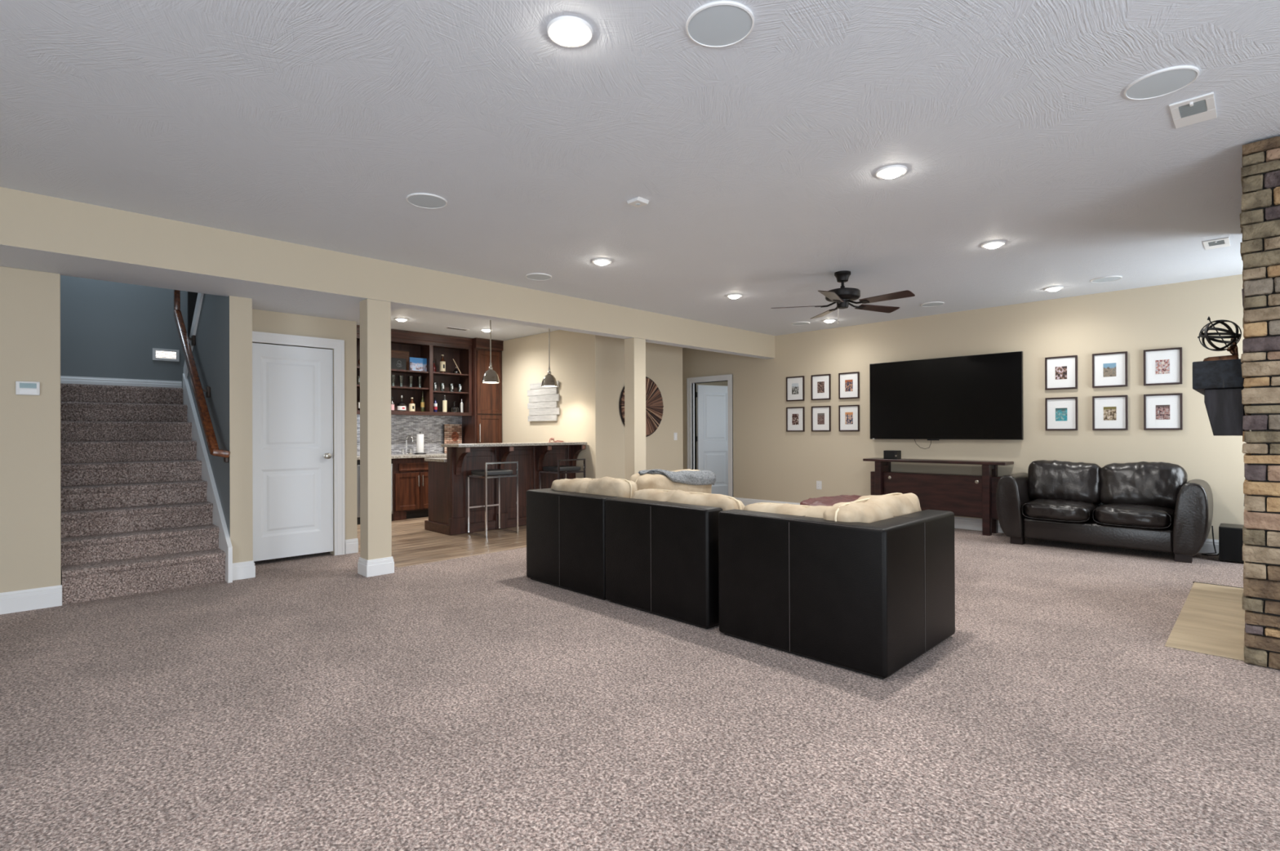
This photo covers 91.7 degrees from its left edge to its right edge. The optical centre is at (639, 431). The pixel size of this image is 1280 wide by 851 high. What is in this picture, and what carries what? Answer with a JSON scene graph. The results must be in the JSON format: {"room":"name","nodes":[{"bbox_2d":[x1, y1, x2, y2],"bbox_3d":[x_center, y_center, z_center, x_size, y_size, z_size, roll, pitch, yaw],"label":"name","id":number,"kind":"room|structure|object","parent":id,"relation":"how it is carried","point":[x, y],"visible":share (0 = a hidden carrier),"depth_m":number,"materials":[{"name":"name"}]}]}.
{"room":"leisure room","nodes":[
{"label":"leisure room","id":0,"kind":"room"},
{"bbox_2d":[0,266,61,592],"bbox_3d":[-5.394,0.061,3.296,3.390,2.374,0.120,0,0,-45],"label":"wall","id":1,"kind":"structure","parent":0,"point":[30,489],"depth_m":4.33,"materials":[{"name":"beige paint"}]},
{"bbox_2d":[15,381,39,395],"bbox_3d":[-4.261,-0.299,4.321,0.121,0.095,0.026,0,0,-45],"label":"thermostat","id":2,"kind":"object","parent":1,"relation":"attached to","point":[22,388],"visible":1,"depth_m":4.31,"materials":[{"name":"white plastic"}]},
{"bbox_2d":[0,584,62,614],"bbox_3d":[-5.340,1.175,3.247,3.395,0.145,0.016,0,0,-45],"label":"baseboard","id":3,"kind":"structure","parent":1,"relation":"attached to","point":[11,602],"depth_m":4.33,"materials":[{"name":"white wood"}]},
{"bbox_2d":[60,275,187,387],"bbox_3d":[-5.564,-0.843,7.389,2.380,4.200,0.120,0,0,-45],"label":"wall","id":4,"kind":"structure","parent":0,"point":[108,329],"depth_m":6.99,"materials":[{"name":"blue paint"}]},
{"bbox_2d":[60,375,182,387],"bbox_3d":[-5.866,-0.523,6.991,1.150,0.145,0.016,0,0,-45],"label":"baseboard","id":5,"kind":"structure","parent":4,"relation":"attached to","point":[64,379],"depth_m":6.99,"materials":[{"name":"white wood"}]},
{"bbox_2d":[152,347,179,361],"bbox_3d":[-5.567,-0.897,7.293,0.250,0.137,0.013,0,0,-45],"label":"wall light","id":6,"kind":"object","parent":4,"relation":"attached to","point":[164,354],"visible":1,"depth_m":7.29,"materials":[{"name":"white plastic"}]},
{"bbox_2d":[187,291,197,337],"bbox_3d":[-5.085,-1.474,7.763,0.930,2.042,0.030,0,0,-45],"label":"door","id":7,"kind":"structure","parent":4,"relation":"in","point":[192,296],"depth_m":7.44,"materials":[{"name":"black"}]},
{"bbox_2d":[356,324,472,415],"bbox_3d":[-3.696,-0.855,9.031,2.605,1.225,0.362,0,0,-45],"label":"shelving unit","id":8,"kind":"object","parent":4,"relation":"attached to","point":[430,346],"depth_m":9.50,"materials":[{"name":"brown wood"}]},
{"bbox_2d":[391,357,406,369],"bbox_3d":[-3.571,-0.986,9.142,0.220,0.174,0.104,0,0,-45],"label":"display box","id":9,"kind":"object","parent":8,"relation":"on","point":[396,362],"visible":0.94,"depth_m":9.11,"materials":[{"name":"black"}]},
{"bbox_2d":[391,350,408,369],"bbox_3d":[-3.639,-1.053,9.275,0.390,0.309,0.018,0,0,-45],"label":"plaque","id":10,"kind":"object","parent":8,"relation":"on","point":[394,353],"visible":0.28,"depth_m":9.33,"materials":[{"name":"brown wood"}]},
{"bbox_2d":[397,395,405,411],"bbox_3d":[-3.525,-0.407,9.185,0.120,0.250,0.122,0,0,-45],"label":"bottle","id":11,"kind":"object","parent":8,"relation":"on","point":[401,405],"visible":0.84,"depth_m":9.14,"materials":[{"name":"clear glass"}]},
{"bbox_2d":[0,250,401,322],"bbox_3d":[-4.589,-1.302,4.100,5.670,0.349,1.138,0,0,-45],"label":"soffit","id":12,"kind":"structure","parent":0,"point":[263,299],"depth_m":4.82,"materials":[{"name":"beige paint"}]},
{"bbox_2d":[186,293,253,563],"bbox_3d":[-4.048,-0.114,5.924,0.165,2.723,1.950,0,0,-45],"label":"wall","id":13,"kind":"structure","parent":0,"point":[222,351],"depth_m":5.26,"materials":[{"name":"beige paint"}]},
{"bbox_2d":[183,292,204,377],"bbox_3d":[-4.367,-1.000,6.240,0.200,1.100,1.100,0,0,-45],"label":"trim","id":14,"kind":"structure","parent":13,"relation":"attached to","point":[200,295],"depth_m":6.12,"materials":[{"name":"white"}]},
{"bbox_2d":[173,289,230,462],"bbox_3d":[-4.094,-0.694,5.767,0.138,1.916,1.822,0,0,-45],"label":"handrail","id":15,"kind":"object","parent":13,"relation":"attached to","point":[211,441],"visible":0.93,"depth_m":5.66,"materials":[{"name":"brown wood"}]},
{"bbox_2d":[182,373,232,582],"bbox_3d":[-4.082,0.318,5.821,0.030,1.860,2.025,0,0,-45],"label":"trim","id":16,"kind":"structure","parent":13,"relation":"attached to","point":[212,495],"depth_m":5.62,"materials":[{"name":"white wood"}]},
{"bbox_2d":[232,560,255,580],"bbox_3d":[-3.380,1.172,5.265,0.181,0.143,0.116,0,0,-45],"label":"baseboard","id":17,"kind":"structure","parent":13,"relation":"attached to","point":[242,570],"depth_m":5.23,"materials":[{"name":"white wood"}]},
{"bbox_2d":[252,308,357,555],"bbox_3d":[-3.328,0.058,6.061,1.050,2.374,0.120,0,0,-45],"label":"wall","id":18,"kind":"structure","parent":0,"point":[263,321],"depth_m":6.31,"materials":[{"name":"beige paint"}]},
{"bbox_2d":[252,330,345,560],"bbox_3d":[-3.337,0.162,5.959,0.952,2.167,0.107,0,0,-45],"label":"door","id":19,"kind":"structure","parent":18,"relation":"in","point":[293,455],"depth_m":6.00,"materials":[{"name":"white wood"}]},
{"bbox_2d":[345,537,358,554],"bbox_3d":[-2.944,1.172,6.340,0.125,0.145,0.016,0,0,-45],"label":"baseboard","id":20,"kind":"structure","parent":18,"relation":"attached to","point":[351,544],"depth_m":6.33,"materials":[{"name":"white wood"}]},
{"bbox_2d":[502,329,683,479],"bbox_3d":[-0.935,-0.117,10.101,1.810,2.723,2.750,0,0,-45],"label":"wall","id":21,"kind":"structure","parent":0,"point":[588,369],"depth_m":9.07,"materials":[{"name":"beige paint"}]},
{"bbox_2d":[527,380,559,421],"bbox_3d":[-1.446,-0.443,9.304,0.038,0.580,0.794,0,0,-45],"label":"sign","id":22,"kind":"object","parent":21,"relation":"attached to","point":[535,396],"visible":0.94,"depth_m":9.29,"materials":[{"name":"white wood"}]},
{"bbox_2d":[619,376,663,436],"bbox_3d":[0.036,-0.362,9.093,0.906,0.904,0.049,0,0,-45],"label":"art","id":23,"kind":"object","parent":21,"relation":"attached to","point":[654,401],"visible":0.47,"depth_m":9.20,"materials":[{"name":"brown wood"}]},
{"bbox_2d":[0,0,1279,347],"bbox_3d":[-0.240,-1.544,3.928,11.800,0.100,12.700,0,0,-45],"label":"ceiling","id":24,"kind":"structure","parent":0,"point":[756,159],"depth_m":3.16,"materials":[{"name":"white paint"}]},
{"bbox_2d":[0,186,774,359],"bbox_3d":[-2.044,-1.309,5.702,11.538,0.349,0.175,0,0,-45],"label":"beam","id":25,"kind":"structure","parent":24,"relation":"attached to","point":[31,223],"depth_m":4.95,"materials":[{"name":"beige paint"}]},
{"bbox_2d":[406,192,447,208],"bbox_3d":[-1.375,-1.484,4.007,0.251,0.010,0.251,0,0,-45],"label":"ceiling speaker","id":26,"kind":"object","parent":24,"relation":"attached to","point":[424,200],"visible":1,"depth_m":3.99,"materials":[{"name":"grey plastic"}]},
{"bbox_2d":[481,320,499,382],"bbox_3d":[-1.876,-1.045,7.797,0.226,0.869,0.226,0,0,-45],"label":"pendant light","id":27,"kind":"object","parent":24,"relation":"hanging from","point":[490,375],"visible":0.91,"depth_m":7.75,"materials":[{"name":"silver metal"}]},
{"bbox_2d":[525,272,551,279],"bbox_3d":[-0.973,-1.482,5.962,0.251,0.010,0.251,0,0,-45],"label":"ceiling speaker","id":28,"kind":"object","parent":24,"relation":"attached to","point":[534,276],"visible":1,"depth_m":5.93,"materials":[{"name":"grey plastic"}]},
{"bbox_2d":[541,328,557,386],"bbox_3d":[-1.232,-1.047,8.437,0.226,0.869,0.226,0,0,-45],"label":"pendant light","id":29,"kind":"object","parent":24,"relation":"hanging from","point":[548,380],"visible":0.85,"depth_m":8.38,"materials":[{"name":"silver metal"}]},
{"bbox_2d":[546,15,592,47],"bbox_3d":[-0.262,-1.480,2.325,0.172,0.034,0.172,0,0,-45],"label":"recessed light","id":30,"kind":"object","parent":24,"relation":"in","point":[567,31],"visible":1,"depth_m":2.30,"materials":[{"name":"white"}]},
{"bbox_2d":[591,257,611,265],"bbox_3d":[-0.334,-1.474,5.438,0.172,0.034,0.172,0,0,-45],"label":"recessed light","id":31,"kind":"object","parent":24,"relation":"in","point":[601,261],"visible":1,"depth_m":5.40,"materials":[{"name":"white"}]},
{"bbox_2d":[626,196,648,207],"bbox_3d":[-0.013,-1.482,4.027,0.100,0.026,0.110,0,0,-45],"label":"sensor","id":32,"kind":"object","parent":24,"relation":"attached to","point":[638,202],"visible":1,"depth_m":4.01,"materials":[{"name":"white plastic"}]},
{"bbox_2d":[685,0,754,47],"bbox_3d":[0.295,-1.494,2.289,0.251,0.010,0.251,0,0,-45],"label":"ceiling speaker","id":33,"kind":"object","parent":24,"relation":"attached to","point":[719,24],"visible":1,"depth_m":2.27,"materials":[{"name":"white plastic"}]},
{"bbox_2d":[770,270,915,324],"bbox_3d":[1.937,-1.256,5.831,1.289,0.485,1.250,0,0,-45],"label":"ceiling fan","id":34,"kind":"object","parent":24,"relation":"hanging from","point":[842,296],"visible":1,"depth_m":5.79,"materials":[{"name":"brown metal"}]},
{"bbox_2d":[875,164,907,178],"bbox_3d":[1.452,-1.484,3.587,0.172,0.034,0.172,0,0,-45],"label":"recessed light","id":35,"kind":"object","parent":24,"relation":"in","point":[891,171],"visible":1,"depth_m":3.55,"materials":[{"name":"white"}]},
{"bbox_2d":[920,301,944,306],"bbox_3d":[3.449,-1.497,7.320,0.251,0.010,0.251,0,0,-45],"label":"ceiling speaker","id":36,"kind":"object","parent":24,"relation":"attached to","point":[935,303],"visible":1,"depth_m":7.30,"materials":[{"name":"grey plastic"}]},
{"bbox_2d":[981,240,1005,248],"bbox_3d":[2.835,-1.487,4.983,0.172,0.034,0.172,0,0,-45],"label":"recessed light","id":37,"kind":"object","parent":24,"relation":"in","point":[993,244],"visible":1,"depth_m":4.95,"materials":[{"name":"white"}]},
{"bbox_2d":[1090,275,1122,282],"bbox_3d":[4.616,-1.504,6.147,0.251,0.010,0.251,0,0,-45],"label":"ceiling speaker","id":38,"kind":"object","parent":24,"relation":"attached to","point":[1107,278],"visible":1,"depth_m":6.12,"materials":[{"name":"grey plastic"}]},
{"bbox_2d":[1124,65,1199,99],"bbox_3d":[2.250,-1.501,2.683,0.251,0.010,0.251,0,0,-45],"label":"ceiling speaker","id":39,"kind":"object","parent":24,"relation":"attached to","point":[1166,81],"visible":1,"depth_m":2.67,"materials":[{"name":"grey plastic"}]},
{"bbox_2d":[1168,92,1217,128],"bbox_3d":[2.601,-1.498,2.918,0.304,0.018,0.152,0,0,-45],"label":"ceiling vent","id":40,"kind":"object","parent":24,"relation":"in","point":[1202,108],"visible":1,"depth_m":2.90,"materials":[{"name":"white plastic"}]},
{"bbox_2d":[1202,236,1230,249],"bbox_3d":[4.634,-1.502,4.989,0.304,0.018,0.152,0,0,-45],"label":"ceiling vent","id":41,"kind":"object","parent":24,"relation":"in","point":[1224,242],"visible":1,"depth_m":4.97,"materials":[{"name":"white metal"}]},
{"bbox_2d":[0,516,1279,850],"bbox_3d":[0.871,1.277,5.015,14.700,0.100,12.500,0,0,-45],"label":"floor","id":42,"kind":"structure","parent":0,"point":[308,702],"depth_m":2.62,"materials":[{"name":"carpet"}]},
{"bbox_2d":[60,382,226,604],"bbox_3d":[-4.450,-0.230,6.272,2.135,2.960,3.010,0,0,-45],"label":"staircase","id":43,"kind":"structure","parent":42,"relation":"on","point":[136,514],"depth_m":5.32,"materials":[{"name":"carpet"}]},
{"bbox_2d":[356,458,392,524],"bbox_3d":[-3.820,0.822,8.682,0.483,0.862,0.669,0,0,-45],"label":"beverage fridge","id":44,"kind":"object","parent":42,"relation":"on","point":[357,460],"visible":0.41,"depth_m":8.32,"materials":[{"name":"black"}]},
{"bbox_2d":[357,298,394,577],"bbox_3d":[-2.311,0.053,5.428,0.237,2.374,0.207,0,0,-45],"label":"column","id":45,"kind":"structure","parent":42,"relation":"on","point":[375,558],"depth_m":5.36,"materials":[{"name":"beige paint"}]},
{"bbox_2d":[392,457,436,520],"bbox_3d":[-3.165,0.817,9.351,1.375,0.868,0.644,0,0,-45],"label":"base cabinet","id":46,"kind":"object","parent":42,"relation":"on","point":[410,475],"visible":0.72,"depth_m":8.86,"materials":[{"name":"brown wood"}]},
{"bbox_2d":[356,453,446,459],"bbox_3d":[-3.594,0.364,8.927,2.600,0.036,0.645,0,0,-45],"label":"countertop","id":47,"kind":"structure","parent":46,"relation":"on","point":[427,455],"depth_m":8.95,"materials":[{"name":"stone"}]},
{"bbox_2d":[413,431,426,453],"bbox_3d":[-3.322,0.176,9.384,0.176,0.340,0.176,0,0,-45],"label":"paper towel holder","id":48,"kind":"object","parent":47,"relation":"on","point":[420,437],"visible":0.98,"depth_m":9.34,"materials":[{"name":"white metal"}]},
{"bbox_2d":[443,423,462,453],"bbox_3d":[-2.986,0.117,9.917,0.310,0.458,0.028,0,0,-45],"label":"plaque","id":49,"kind":"object","parent":47,"relation":"on","point":[452,433],"visible":0.75,"depth_m":9.90,"materials":[{"name":"brown"}]},
{"bbox_2d":[462,337,503,443],"bbox_3d":[-2.552,-0.110,10.088,0.493,2.721,0.469,0,0,-45],"label":"pantry cabinet","id":50,"kind":"object","parent":42,"relation":"on","point":[484,425],"visible":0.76,"depth_m":9.92,"materials":[{"name":"brown wood"}]},
{"bbox_2d":[466,461,518,537],"bbox_3d":[-1.795,0.805,7.571,0.449,0.874,0.429,0,0,-45],"label":"bar stool","id":51,"kind":"object","parent":42,"relation":"on","point":[483,473],"visible":1,"depth_m":7.55,"materials":[{"name":"silver metal"}]},
{"bbox_2d":[424,441,586,535],"bbox_3d":[-1.726,0.698,8.235,1.985,1.091,0.925,0,0,-45],"label":"kitchen island","id":52,"kind":"object","parent":42,"relation":"on","point":[447,476],"visible":0.8,"depth_m":7.82,"materials":[{"name":"brown wood"}]},
{"bbox_2d":[424,457,446,462],"bbox_3d":[-1.869,0.356,8.379,1.933,0.036,0.523,0,0,-45],"label":"island countertop","id":53,"kind":"structure","parent":52,"relation":"on","point":[438,459],"depth_m":7.73,"materials":[{"name":"stone"}]},
{"bbox_2d":[440,441,586,447],"bbox_3d":[-1.568,0.168,8.047,1.945,0.034,0.430,0,0,-45],"label":"island countertop","id":54,"kind":"structure","parent":52,"relation":"on","point":[500,444],"depth_m":7.73,"materials":[{"name":"stone"}]},
{"bbox_2d":[538,457,585,488],"bbox_3d":[-1.040,0.804,8.321,0.449,0.874,0.429,0,0,-45],"label":"bar stool","id":55,"kind":"object","parent":42,"relation":"on","point":[551,469],"visible":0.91,"depth_m":8.21,"materials":[{"name":"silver metal"}]},
{"bbox_2d":[526,475,637,599],"bbox_3d":[-0.263,0.792,5.181,0.980,0.879,0.991,0,0,-45],"label":"module","id":56,"kind":"object","parent":42,"relation":"on","point":[566,534],"visible":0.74,"depth_m":4.79,"materials":[{"name":"black leather"}]},
{"bbox_2d":[551,475,637,497],"bbox_3d":[-0.397,0.594,5.023,0.332,0.484,0.952,0,0,-45],"label":"cushion","id":57,"kind":"object","parent":56,"relation":"on","point":[609,486],"depth_m":4.80,"materials":[{"name":"beige fabric"}]},
{"bbox_2d":[624,337,645,479],"bbox_3d":[-0.057,0.049,7.667,0.232,2.374,0.207,0,0,-45],"label":"column","id":58,"kind":"structure","parent":42,"relation":"on","point":[634,348],"depth_m":7.60,"materials":[{"name":"beige paint"}]},
{"bbox_2d":[630,468,711,493],"bbox_3d":[0.448,0.807,5.922,1.078,0.847,0.940,0,0,-45],"label":"module","id":59,"kind":"object","parent":42,"relation":"on","point":[646,481],"visible":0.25,"depth_m":5.78,"materials":[{"name":"beige fabric"}]},
{"bbox_2d":[638,468,715,484],"bbox_3d":[0.407,0.450,5.977,0.963,0.190,0.170,0,0,-35],"label":"throw blanket","id":60,"kind":"object","parent":59,"relation":"on","point":[686,477],"visible":1,"depth_m":5.98,"materials":[{"name":"white fabric"}]},
{"bbox_2d":[604,488,744,628],"bbox_3d":[0.436,0.816,4.474,0.978,0.824,0.994,0,0,-45],"label":"module","id":61,"kind":"object","parent":42,"relation":"on","point":[662,545],"visible":0.8,"depth_m":4.08,"materials":[{"name":"black leather"}]},
{"bbox_2d":[631,488,744,510],"bbox_3d":[0.302,0.643,4.331,0.324,0.477,0.974,0,0,-45],"label":"cushion","id":62,"kind":"object","parent":61,"relation":"on","point":[719,501],"depth_m":4.18,"materials":[{"name":"beige fabric"}]},
{"bbox_2d":[800,494,862,506],"bbox_3d":[1.973,0.908,5.604,0.914,0.632,0.909,0,0,-45],"label":"ottoman","id":63,"kind":"object","parent":42,"relation":"on","point":[823,500],"visible":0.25,"depth_m":5.56,"materials":[{"name":"red leather"}]},
{"bbox_2d":[718,492,955,679],"bbox_3d":[1.191,0.799,3.752,1.045,0.849,1.060,0,0,-45],"label":"module","id":64,"kind":"object","parent":42,"relation":"on","point":[865,584],"visible":1,"depth_m":3.33,"materials":[{"name":"black leather"}]},
{"bbox_2d":[743,502,832,518],"bbox_3d":[0.955,0.662,3.678,0.314,0.473,0.827,0,0,-45],"label":"cushion","id":65,"kind":"object","parent":64,"relation":"on","point":[808,511],"depth_m":3.65,"materials":[{"name":"beige fabric"}]},
{"bbox_2d":[822,493,921,523],"bbox_3d":[1.394,0.612,3.609,0.955,0.477,0.325,0,0,-45],"label":"cushion","id":66,"kind":"object","parent":64,"relation":"on","point":[871,508],"depth_m":3.42,"materials":[{"name":"beige fabric"}]},
{"bbox_2d":[862,457,1013,535],"bbox_3d":[3.705,0.791,7.826,0.345,0.860,1.700,0,0,-45],"label":"tv stand","id":67,"kind":"object","parent":42,"relation":"on","point":[962,495],"visible":0.82,"depth_m":7.61,"materials":[{"name":"brown wood"}]},
{"bbox_2d":[883,449,901,458],"bbox_3d":[3.315,0.308,8.160,0.136,0.112,0.180,0,0,-45],"label":"speaker box","id":68,"kind":"object","parent":67,"relation":"on","point":[887,454],"visible":0.99,"depth_m":8.11,"materials":[{"name":"black plastic"}]},
{"bbox_2d":[884,450,894,458],"bbox_3d":[3.260,0.308,8.126,0.005,0.100,0.140,0,0,-45],"label":"grille","id":69,"kind":"object","parent":68,"relation":"attached to","point":[887,454],"depth_m":8.12,"materials":[{"name":"black fabric"}]},
{"bbox_2d":[995,459,1213,563],"bbox_3d":[4.745,0.760,6.428,0.809,0.910,1.721,0,0,-45],"label":"loveseat","id":70,"kind":"object","parent":42,"relation":"on","point":[1144,505],"visible":1,"depth_m":6.24,"materials":[{"name":"leather"}]},
{"bbox_2d":[1024,498,1097,521],"bbox_3d":[4.477,0.831,6.598,0.652,0.221,0.611,0,0,-45],"label":"seat cushion","id":71,"kind":"object","parent":70,"relation":"on","point":[1035,509],"depth_m":6.41,"materials":[{"name":"leather"}]},
{"bbox_2d":[1027,459,1101,504],"bbox_3d":[4.614,0.560,6.749,0.349,0.490,0.690,0,0,-45],"label":"cushion","id":72,"kind":"object","parent":70,"relation":"on","point":[1081,482],"depth_m":6.63,"materials":[{"name":"leather"}]},
{"bbox_2d":[1094,502,1174,528],"bbox_3d":[4.909,0.829,6.155,0.657,0.217,0.620,0,0,-45],"label":"seat cushion","id":73,"kind":"object","parent":70,"relation":"on","point":[1108,515],"depth_m":5.98,"materials":[{"name":"leather"}]},
{"bbox_2d":[1099,461,1187,509],"bbox_3d":[5.075,0.554,6.283,0.357,0.503,0.705,0,0,-45],"label":"cushion","id":74,"kind":"object","parent":70,"relation":"on","point":[1158,484],"depth_m":6.17,"materials":[{"name":"leather"}]},
{"bbox_2d":[1164,581,1244,661],"bbox_3d":[3.824,1.220,4.125,2.087,0.028,0.352,0,0,-45],"label":"hearth","id":75,"kind":"object","parent":42,"relation":"on","point":[1211,620],"visible":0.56,"depth_m":3.92,"materials":[{"name":"beige tile"}]},
{"bbox_2d":[1218,523,1244,562],"bbox_3d":[5.600,1.047,5.774,0.318,0.325,0.306,0,0,-45],"label":"subwoofer","id":76,"kind":"object","parent":42,"relation":"on","point":[1230,535],"visible":0.52,"depth_m":5.72,"materials":[{"name":"black plastic"}]},
{"bbox_2d":[1192,136,1279,669],"bbox_3d":[4.168,-0.147,3.730,2.148,2.717,1.168,0,0,-45],"label":"fireplace","id":77,"kind":"object","parent":42,"relation":"on","point":[1242,395],"visible":1,"depth_m":3.20,"materials":[{"name":"brown"}]},
{"bbox_2d":[1197,316,1241,360],"bbox_3d":[3.454,-0.544,3.702,0.177,0.292,0.192,0,0,-45],"label":"armillary sphere","id":78,"kind":"object","parent":77,"relation":"on","point":[1233,348],"visible":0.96,"depth_m":3.67,"materials":[{"name":"black metal"}]},
{"bbox_2d":[696,381,727,469],"bbox_3d":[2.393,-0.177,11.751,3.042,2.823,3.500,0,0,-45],"label":"door frame","id":79,"kind":"structure","parent":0,"point":[719,383],"depth_m":13.10,"materials":[{"name":"white wood"}]},
{"bbox_2d":[682,274,1251,539],"bbox_3d":[3.580,-0.139,8.313,0.120,2.723,8.650,0,0,-45],"label":"wall","id":80,"kind":"structure","parent":0,"point":[771,462],"depth_m":7.43,"materials":[{"name":"beige paint"}]},
{"bbox_2d":[686,373,733,497],"bbox_3d":[1.494,0.146,10.929,0.890,2.180,0.985,0,0,-45],"label":"door","id":81,"kind":"structure","parent":80,"relation":"in","point":[714,437],"depth_m":11.07,"materials":[{"name":"white wood"}]},
{"bbox_2d":[786,375,804,401],"bbox_3d":[2.359,-0.646,9.437,0.025,0.372,0.305,0,0,-45],"label":"picture frame","id":82,"kind":"object","parent":80,"relation":"attached to","point":[795,385],"visible":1,"depth_m":9.43,"materials":[{"name":"brown wood"}]},
{"bbox_2d":[786,406,804,431],"bbox_3d":[2.361,-0.182,9.436,0.025,0.372,0.305,0,0,-45],"label":"picture frame","id":83,"kind":"object","parent":80,"relation":"attached to","point":[795,415],"visible":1,"depth_m":9.43,"materials":[{"name":"white paper"}]},
{"bbox_2d":[811,373,831,399],"bbox_3d":[2.661,-0.648,9.133,0.025,0.372,0.305,0,0,-45],"label":"picture frame","id":84,"kind":"object","parent":80,"relation":"attached to","point":[820,384],"visible":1,"depth_m":9.13,"materials":[{"name":"brown wood"}]},
{"bbox_2d":[811,405,831,431],"bbox_3d":[2.662,-0.184,9.132,0.025,0.372,0.305,0,0,-45],"label":"picture frame","id":85,"kind":"object","parent":80,"relation":"attached to","point":[820,415],"visible":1,"depth_m":9.13,"materials":[{"name":"brown wood"}]},
{"bbox_2d":[838,371,859,399],"bbox_3d":[2.969,-0.650,8.823,0.025,0.372,0.305,0,0,-45],"label":"picture frame","id":86,"kind":"object","parent":80,"relation":"attached to","point":[848,382],"visible":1,"depth_m":8.82,"materials":[{"name":"brown wood"}]},
{"bbox_2d":[844,379,853,391],"bbox_3d":[2.968,-0.650,8.823,0.002,0.165,0.115,0,0,-45],"label":"print","id":87,"kind":"object","parent":86,"relation":"attached to","point":[848,383],"depth_m":8.82},
{"bbox_2d":[838,404,859,431],"bbox_3d":[2.970,-0.186,8.822,0.025,0.372,0.305,0,0,-45],"label":"picture frame","id":88,"kind":"object","parent":80,"relation":"attached to","point":[848,415],"visible":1,"depth_m":8.82,"materials":[{"name":"white paper"}]},
{"bbox_2d":[844,412,853,423],"bbox_3d":[2.970,-0.186,8.822,0.002,0.170,0.115,0,0,-45],"label":"print","id":89,"kind":"object","parent":88,"relation":"attached to","point":[848,415],"depth_m":8.82},
{"bbox_2d":[869,351,1023,448],"bbox_3d":[3.833,-0.351,7.912,0.084,1.160,1.838,0,0,-45],"label":"television","id":90,"kind":"object","parent":80,"relation":"attached to","point":[979,396],"visible":1,"depth_m":7.79,"materials":[{"name":"black"}]},
{"bbox_2d":[734,497,1218,554],"bbox_3d":[4.023,1.148,7.773,0.016,0.145,7.070,0,0,-45],"label":"baseboard","id":91,"kind":"structure","parent":80,"relation":"attached to","point":[962,522],"depth_m":7.69,"materials":[{"name":"white"}]},
{"bbox_2d":[1044,355,1077,390],"bbox_3d":[4.761,-0.660,7.019,0.025,0.372,0.305,0,0,-45],"label":"picture frame","id":92,"kind":"object","parent":80,"relation":"attached to","point":[1060,371],"visible":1,"depth_m":7.02,"materials":[{"name":"brown wood"}]},
{"bbox_2d":[1055,365,1066,379],"bbox_3d":[4.760,-0.660,7.019,0.002,0.145,0.112,0,0,-45],"label":"print","id":93,"kind":"object","parent":92,"relation":"attached to","point":[1060,371],"depth_m":7.02},
{"bbox_2d":[1044,396,1077,430],"bbox_3d":[4.762,-0.196,7.018,0.025,0.372,0.305,0,0,-45],"label":"picture frame","id":94,"kind":"object","parent":80,"relation":"attached to","point":[1061,413],"visible":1,"depth_m":7.01,"materials":[{"name":"white paper"}]},
{"bbox_2d":[1055,407,1066,420],"bbox_3d":[4.762,-0.190,7.018,0.002,0.145,0.112,0,0,-45],"label":"print","id":95,"kind":"object","parent":94,"relation":"attached to","point":[1060,412],"depth_m":7.02},
{"bbox_2d":[1092,351,1127,387],"bbox_3d":[5.072,-0.662,6.705,0.025,0.372,0.305,0,0,-45],"label":"picture frame","id":96,"kind":"object","parent":80,"relation":"attached to","point":[1108,369],"visible":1,"depth_m":6.70,"materials":[{"name":"brown wood"}]},
{"bbox_2d":[1102,362,1115,377],"bbox_3d":[5.072,-0.662,6.705,0.002,0.145,0.112,0,0,-45],"label":"print","id":97,"kind":"object","parent":96,"relation":"attached to","point":[1108,368],"depth_m":6.71},
{"bbox_2d":[1092,395,1128,430],"bbox_3d":[5.074,-0.198,6.704,0.025,0.372,0.305,0,0,-45],"label":"picture frame","id":98,"kind":"object","parent":80,"relation":"attached to","point":[1110,412],"visible":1,"depth_m":6.70,"materials":[{"name":"white paper"}]},
{"bbox_2d":[1103,406,1116,420],"bbox_3d":[5.074,-0.192,6.704,0.002,0.145,0.112,0,0,-45],"label":"print","id":99,"kind":"object","parent":98,"relation":"attached to","point":[1109,412],"depth_m":6.70},
{"bbox_2d":[1143,346,1182,385],"bbox_3d":[5.381,-0.664,6.394,0.025,0.372,0.305,0,0,-45],"label":"picture frame","id":100,"kind":"object","parent":80,"relation":"attached to","point":[1161,366],"visible":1,"depth_m":6.39,"materials":[{"name":"brown wood"}]},
{"bbox_2d":[1155,359,1169,373],"bbox_3d":[5.381,-0.664,6.393,0.002,0.145,0.112,0,0,-45],"label":"print","id":101,"kind":"object","parent":100,"relation":"attached to","point":[1162,366],"depth_m":6.39},
{"bbox_2d":[1143,392,1182,430],"bbox_3d":[5.383,-0.200,6.393,0.025,0.372,0.305,0,0,-45],"label":"picture frame","id":102,"kind":"object","parent":80,"relation":"attached to","point":[1161,411],"visible":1,"depth_m":6.39,"materials":[{"name":"white paper"}]},
{"bbox_2d":[1155,404,1169,419],"bbox_3d":[5.383,-0.196,6.392,0.002,0.150,0.112,0,0,-45],"label":"print","id":103,"kind":"object","parent":102,"relation":"attached to","point":[1162,411],"depth_m":6.39},
{"bbox_3d":[-3.686,-0.108,9.391,3.335,2.723,0.120,0,0,-45],"label":"wall","id":104,"kind":"structure","parent":0,"visible":0},
{"bbox_2d":[356,413,462,455],"bbox_3d":[-3.819,0.053,9.167,2.620,0.600,0.010,0,0,-45],"label":"backsplash","id":105,"kind":"structure","parent":104,"relation":"attached to","point":[402,426],"depth_m":9.54,"materials":[{"name":"tile"}]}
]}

